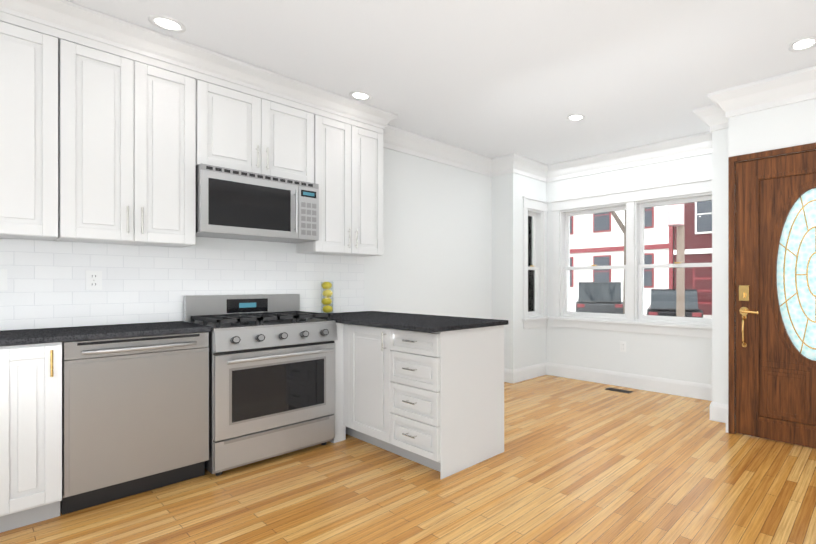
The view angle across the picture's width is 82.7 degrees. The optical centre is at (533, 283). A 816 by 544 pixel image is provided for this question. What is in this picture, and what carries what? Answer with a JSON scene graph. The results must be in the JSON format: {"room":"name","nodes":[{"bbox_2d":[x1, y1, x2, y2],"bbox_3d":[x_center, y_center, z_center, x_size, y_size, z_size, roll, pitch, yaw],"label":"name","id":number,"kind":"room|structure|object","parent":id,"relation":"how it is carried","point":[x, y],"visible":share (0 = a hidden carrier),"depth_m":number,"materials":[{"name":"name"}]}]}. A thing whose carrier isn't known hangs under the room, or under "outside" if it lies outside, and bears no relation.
{"room":"kitchen","nodes":[
{"label":"kitchen","id":0,"kind":"room"},
{"bbox_2d":[0,148,491,330],"bbox_3d":[-2.868,-0.160,2.718,0.200,2.700,7.700,0,0,38],"label":"wall","id":1,"kind":"structure","parent":0,"point":[435,258],"depth_m":4.75,"materials":[{"name":"white paint"}]},
{"bbox_2d":[0,21,57,240],"bbox_3d":[-2.928,-0.790,2.184,0.366,1.080,0.786,0,0,38],"label":"upper cabinet","id":2,"kind":"object","parent":1,"relation":"attached to","point":[28,134],"visible":1,"depth_m":2.32,"materials":[{"name":"white wood"}]},
{"bbox_2d":[53,39,195,246],"bbox_3d":[-2.493,-0.790,2.732,0.366,1.080,0.606,0,0,38],"label":"upper cabinet","id":3,"kind":"object","parent":1,"relation":"attached to","point":[126,151],"visible":1,"depth_m":2.61,"materials":[{"name":"white wood"}]},
{"bbox_2d":[0,238,363,329],"bbox_3d":[-2.700,0.005,2.758,0.010,0.508,3.570,0,0,38],"label":"tile backsplash","id":4,"kind":"structure","parent":1,"relation":"attached to","point":[46,284],"depth_m":2.92,"materials":[{"name":"white tile"}]},
{"bbox_2d":[0,269,6,290],"bbox_3d":[-2.945,-0.020,2.434,0.008,0.118,0.072,0,0,38],"label":"electrical outlet","id":5,"kind":"object","parent":4,"relation":"attached to","point":[3,279],"visible":1,"depth_m":2.45,"materials":[{"name":"white plastic"}]},
{"bbox_2d":[85,271,101,289],"bbox_3d":[-2.708,-0.020,2.732,0.008,0.118,0.072,0,0,38],"label":"electrical outlet","id":6,"kind":"object","parent":4,"relation":"attached to","point":[93,280],"visible":1,"depth_m":2.73,"materials":[{"name":"white plastic"}]},
{"bbox_2d":[196,80,313,182],"bbox_3d":[-2.066,-1.051,3.269,0.366,0.558,0.758,0,0,38],"label":"upper cabinet","id":7,"kind":"object","parent":1,"relation":"attached to","point":[236,130],"visible":0.75,"depth_m":3.13,"materials":[{"name":"white wood"}]},
{"bbox_2d":[196,163,318,242],"bbox_3d":[-2.027,-0.550,3.238,0.444,0.437,0.754,0,0,38],"label":"microwave","id":8,"kind":"object","parent":7,"relation":"attached to","point":[237,204],"visible":1,"depth_m":3.08,"materials":[{"name":"silver metal"}]},
{"bbox_2d":[296,114,382,256],"bbox_3d":[-1.639,-0.790,3.806,0.366,1.080,0.606,0,0,38],"label":"upper cabinet","id":9,"kind":"object","parent":1,"relation":"attached to","point":[348,168],"visible":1,"depth_m":3.69,"materials":[{"name":"white wood"}]},
{"bbox_2d":[0,375,815,543],"bbox_3d":[-0.391,1.240,1.172,6.000,0.100,8.360,0,0,38],"label":"floor","id":10,"kind":"structure","parent":0,"point":[576,461],"depth_m":2.53,"materials":[{"name":"brown wood"}]},
{"bbox_2d":[0,342,61,532],"bbox_3d":[-2.649,0.741,2.303,0.654,0.899,0.232,0,0,38],"label":"base cabinet","id":11,"kind":"object","parent":10,"relation":"on","point":[30,433],"visible":0.96,"depth_m":2.14,"materials":[{"name":"white wood"}]},
{"bbox_2d":[60,332,208,514],"bbox_3d":[-2.371,0.742,2.627,0.631,0.897,0.610,0,0,38],"label":"dishwasher","id":12,"kind":"object","parent":10,"relation":"on","point":[135,415],"visible":0.94,"depth_m":2.43,"materials":[{"name":"silver metal"}]},
{"bbox_2d":[184,294,337,475],"bbox_3d":[-1.911,0.637,3.146,0.705,1.105,0.754,0,0,38],"label":"range","id":13,"kind":"object","parent":10,"relation":"on","point":[271,375],"visible":0.98,"depth_m":2.95,"materials":[{"name":"silver metal"}]},
{"bbox_2d":[330,323,353,442],"bbox_3d":[-1.465,0.741,3.709,0.759,0.900,0.664,0,0,38],"label":"base cabinet","id":14,"kind":"object","parent":10,"relation":"on","point":[344,346],"depth_m":3.33,"materials":[{"name":"white wood"}]},
{"bbox_2d":[315,311,507,332],"bbox_3d":[-1.069,0.275,3.409,1.733,0.030,0.690,0,0,38],"label":"countertop","id":15,"kind":"structure","parent":14,"relation":"on","point":[417,322],"depth_m":3.12,"materials":[{"name":"black stone"}]},
{"bbox_2d":[321,282,333,313],"bbox_3d":[-1.748,0.121,3.757,0.100,0.275,0.100,0,0,38],"label":"lemon jar","id":16,"kind":"object","parent":15,"relation":"on","point":[327,301],"visible":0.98,"depth_m":3.73,"materials":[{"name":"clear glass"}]},
{"bbox_2d":[354,325,381,447],"bbox_3d":[-0.986,0.740,3.374,0.525,0.900,0.592,0,0,38],"label":"base cabinet","id":17,"kind":"object","parent":10,"relation":"on","point":[367,339],"depth_m":3.15,"materials":[{"name":"white wood"}]},
{"bbox_2d":[382,325,503,478],"bbox_3d":[-0.609,0.740,3.074,0.559,0.900,0.592,0,0,38],"label":"base cabinet","id":18,"kind":"object","parent":10,"relation":"on","point":[434,400],"depth_m":2.86,"materials":[{"name":"white wood"}]},
{"bbox_2d":[605,387,632,393],"bbox_3d":[0.947,1.187,4.931,0.300,0.006,0.110,0,0,38],"label":"floor vent","id":19,"kind":"object","parent":10,"relation":"in","point":[619,390],"visible":1,"depth_m":4.92,"materials":[{"name":"grey metal"}]},
{"bbox_3d":[-3.007,0.740,1.853,0.654,0.899,0.910,0,0,38],"label":"base cabinet","id":20,"kind":"object","parent":10,"relation":"on","visible":0},
{"bbox_2d":[0,321,211,345],"bbox_3d":[-2.741,0.275,2.188,0.633,0.030,1.768,0,0,38],"label":"countertop","id":21,"kind":"structure","parent":20,"relation":"on","point":[36,336],"depth_m":2.40,"materials":[{"name":"black stone"}]},
{"bbox_2d":[66,0,815,164],"bbox_3d":[-0.391,-1.585,1.173,6.000,0.150,8.360,0,0,38],"label":"ceiling","id":22,"kind":"structure","parent":0,"point":[496,78],"depth_m":2.94,"materials":[{"name":"white paint"}]},
{"bbox_2d":[148,15,185,32],"bbox_3d":[-2.125,-1.506,2.575,0.170,0.006,0.170,0,0,38],"label":"recessed light","id":23,"kind":"object","parent":22,"relation":"in","point":[166,23],"visible":1,"depth_m":2.57,"materials":[{"name":"white"}]},
{"bbox_2d":[349,91,371,100],"bbox_3d":[-1.391,-1.506,3.563,0.170,0.006,0.170,0,0,38],"label":"recessed light","id":24,"kind":"object","parent":22,"relation":"in","point":[360,95],"visible":1,"depth_m":3.56,"materials":[{"name":"white"}]},
{"bbox_2d":[566,114,584,120],"bbox_3d":[0.384,-1.506,4.030,0.170,0.006,0.170,0,0,38],"label":"recessed light","id":25,"kind":"object","parent":22,"relation":"in","point":[576,117],"visible":1,"depth_m":4.03,"materials":[{"name":"white"}]},
{"bbox_2d":[788,36,815,51],"bbox_3d":[1.700,-1.506,2.793,0.170,0.006,0.170,0,0,38],"label":"recessed light","id":26,"kind":"object","parent":22,"relation":"in","point":[802,44],"visible":1,"depth_m":2.80,"materials":[{"name":"white"}]},
{"bbox_2d":[492,173,545,369],"bbox_3d":[-0.114,-0.160,5.742,0.350,2.700,0.860,0,0,38],"label":"wall","id":27,"kind":"structure","parent":0,"point":[524,347],"depth_m":5.40,"materials":[{"name":"white paint"}]},
{"bbox_2d":[504,368,511,382],"bbox_3d":[-0.379,1.110,5.392,0.330,0.159,0.016,0,0,38],"label":"baseboard","id":28,"kind":"structure","parent":27,"relation":"attached to","point":[507,372],"depth_m":5.33,"materials":[{"name":"white wood"}]},
{"bbox_2d":[503,153,546,181],"bbox_3d":[-0.070,-1.417,5.415,0.125,0.184,0.655,0,0,38],"label":"crown molding","id":29,"kind":"structure","parent":27,"relation":"attached to","point":[513,162],"depth_m":5.37,"materials":[{"name":"white wood"}]},
{"bbox_2d":[512,362,545,382],"bbox_3d":[-0.051,1.110,5.527,0.016,0.159,0.636,0,0,38],"label":"baseboard","id":30,"kind":"structure","parent":27,"relation":"attached to","point":[529,372],"depth_m":5.50,"materials":[{"name":"white wood"}]},
{"bbox_2d":[522,196,549,328],"bbox_3d":[-0.040,-0.256,5.670,0.255,1.622,0.520,0,0,38],"label":"bay window","id":31,"kind":"structure","parent":27,"relation":"in","point":[532,269],"depth_m":5.72,"materials":[{"name":"white wood"}]},
{"bbox_2d":[546,153,711,384],"bbox_3d":[1.207,-0.160,5.114,2.500,2.700,0.200,0,0,38],"label":"wall","id":32,"kind":"structure","parent":0,"point":[682,358],"depth_m":5.07,"materials":[{"name":"white paint"}]},
{"bbox_2d":[620,341,625,351],"bbox_3d":[1.032,0.730,5.119,0.072,0.118,0.008,0,0,38],"label":"electrical outlet","id":33,"kind":"object","parent":32,"relation":"attached to","point":[622,346],"visible":1,"depth_m":5.12,"materials":[{"name":"white plastic"}]},
{"bbox_2d":[546,362,711,399],"bbox_3d":[1.061,1.110,5.091,2.300,0.159,0.016,0,0,38],"label":"baseboard","id":34,"kind":"structure","parent":32,"relation":"attached to","point":[648,383],"depth_m":5.02,"materials":[{"name":"white wood"}]},
{"bbox_2d":[547,134,711,181],"bbox_3d":[1.028,-1.417,5.049,2.300,0.184,0.125,0,0,38],"label":"crown molding","id":35,"kind":"structure","parent":32,"relation":"attached to","point":[687,146],"depth_m":5.00,"materials":[{"name":"white wood"}]},
{"bbox_2d":[550,178,711,337],"bbox_3d":[1.158,-0.256,5.117,2.230,1.622,0.255,0,0,38],"label":"bay window","id":36,"kind":"structure","parent":32,"relation":"in","point":[635,266],"depth_m":5.06,"materials":[{"name":"white wood"}]},
{"bbox_2d":[712,128,727,403],"bbox_3d":[1.840,-0.160,4.062,0.200,2.700,0.660,0,0,38],"label":"wall","id":37,"kind":"structure","parent":0,"point":[719,266],"depth_m":3.82,"materials":[{"name":"white paint"}]},
{"bbox_2d":[693,107,727,149],"bbox_3d":[1.636,-1.417,4.060,0.135,0.184,0.655,0,0,38],"label":"crown molding","id":38,"kind":"structure","parent":37,"relation":"attached to","point":[706,137],"depth_m":3.86,"materials":[{"name":"white wood"}]},
{"bbox_2d":[709,398,727,420],"bbox_3d":[1.738,1.110,4.107,0.016,0.159,0.636,0,0,38],"label":"baseboard","id":39,"kind":"structure","parent":37,"relation":"attached to","point":[718,412],"depth_m":3.83,"materials":[{"name":"white wood"}]},
{"bbox_2d":[724,409,727,432],"bbox_3d":[1.625,1.110,3.641,0.020,0.159,0.266,0,0,38],"label":"baseboard","id":40,"kind":"structure","parent":37,"relation":"attached to","point":[726,411],"depth_m":3.54,"materials":[{"name":"white wood"}]},
{"bbox_2d":[728,99,815,161],"bbox_3d":[2.774,-0.160,2.866,2.750,2.700,0.450,0,0,38],"label":"wall","id":41,"kind":"structure","parent":0,"point":[788,125],"depth_m":3.35,"materials":[{"name":"white paint"}]},
{"bbox_2d":[703,66,815,125],"bbox_3d":[2.497,-1.417,2.738,2.725,0.184,0.155,0,0,38],"label":"crown molding","id":42,"kind":"structure","parent":41,"relation":"attached to","point":[797,86],"depth_m":3.34,"materials":[{"name":"white wood"}]},
{"bbox_2d":[728,143,815,433],"bbox_3d":[2.065,0.092,3.232,1.175,2.195,0.180,0,0,38],"label":"door frame","id":43,"kind":"structure","parent":41,"relation":"attached to","point":[734,160],"depth_m":3.51,"materials":[{"name":"brown wood"}]},
{"bbox_2d":[736,151,815,447],"bbox_3d":[2.016,0.115,3.165,1.075,2.130,0.129,0,0,38],"label":"front door","id":44,"kind":"structure","parent":41,"relation":"in","point":[776,298],"depth_m":3.33,"materials":[{"name":"brown wood"}]},
{"label":"outside","id":45,"kind":"structure","parent":0,"visible":0},
{"bbox_2d":[570,309,711,317],"bbox_3d":[15.493,1.781,29.690,85.000,0.420,56.020,0,0,38],"label":"ground","id":46,"kind":"structure","parent":45,"point":[704,316],"depth_m":21.78,"materials":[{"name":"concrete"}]},
{"bbox_2d":[576,282,622,313],"bbox_3d":[2.944,0.816,19.998,1.940,1.750,4.610,0,0,7],"label":"suv","id":47,"kind":"object","parent":46,"relation":"on","point":[616,303],"depth_m":17.87,"materials":[{"name":"grey metal"}]},
{"bbox_2d":[570,205,673,311],"bbox_3d":[1.741,-3.409,34.082,22.100,10.200,10.250,0,0,38],"label":"house","id":48,"kind":"structure","parent":46,"relation":"on","point":[653,215],"depth_m":25.54,"materials":[{"name":"white paint"}]},
{"bbox_2d":[611,208,645,313],"bbox_3d":[2.428,-1.755,11.864,4.519,6.891,4.923,0,0,38],"label":"street tree","id":49,"kind":"object","parent":46,"relation":"on","point":[619,222],"depth_m":11.88,"materials":[{"name":"brown plant"}]},
{"bbox_2d":[647,289,702,317],"bbox_3d":[5.405,0.951,17.149,1.840,1.480,4.610,0,0,16],"label":"sedan","id":50,"kind":"object","parent":46,"relation":"on","point":[663,300],"depth_m":15.82,"materials":[{"name":"grey metal"}]},
{"bbox_2d":[667,204,684,316],"bbox_3d":[4.268,-3.310,13.148,2.200,10.000,0.750,0,0,38],"label":"pole","id":51,"kind":"object","parent":46,"relation":"on","point":[675,213],"depth_m":13.23,"materials":[{"name":"brown wood"}]},
{"bbox_2d":[673,200,711,314],"bbox_3d":[14.719,-3.159,23.772,10.950,9.700,10.250,0,0,38],"label":"house","id":52,"kind":"structure","parent":46,"relation":"on","point":[706,275],"depth_m":22.48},
{"bbox_3d":[-3.423,-0.790,1.561,0.366,1.080,0.796,0,0,38],"label":"cabinet","id":53,"kind":"object","parent":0,"visible":0},
{"bbox_2d":[0,0,502,176],"bbox_3d":[-2.004,-1.417,3.309,0.416,0.184,5.300,0,0,38],"label":"crown molding","id":54,"kind":"structure","parent":53,"relation":"on","point":[76,24],"depth_m":2.93,"materials":[{"name":"white wood"}]}
]}

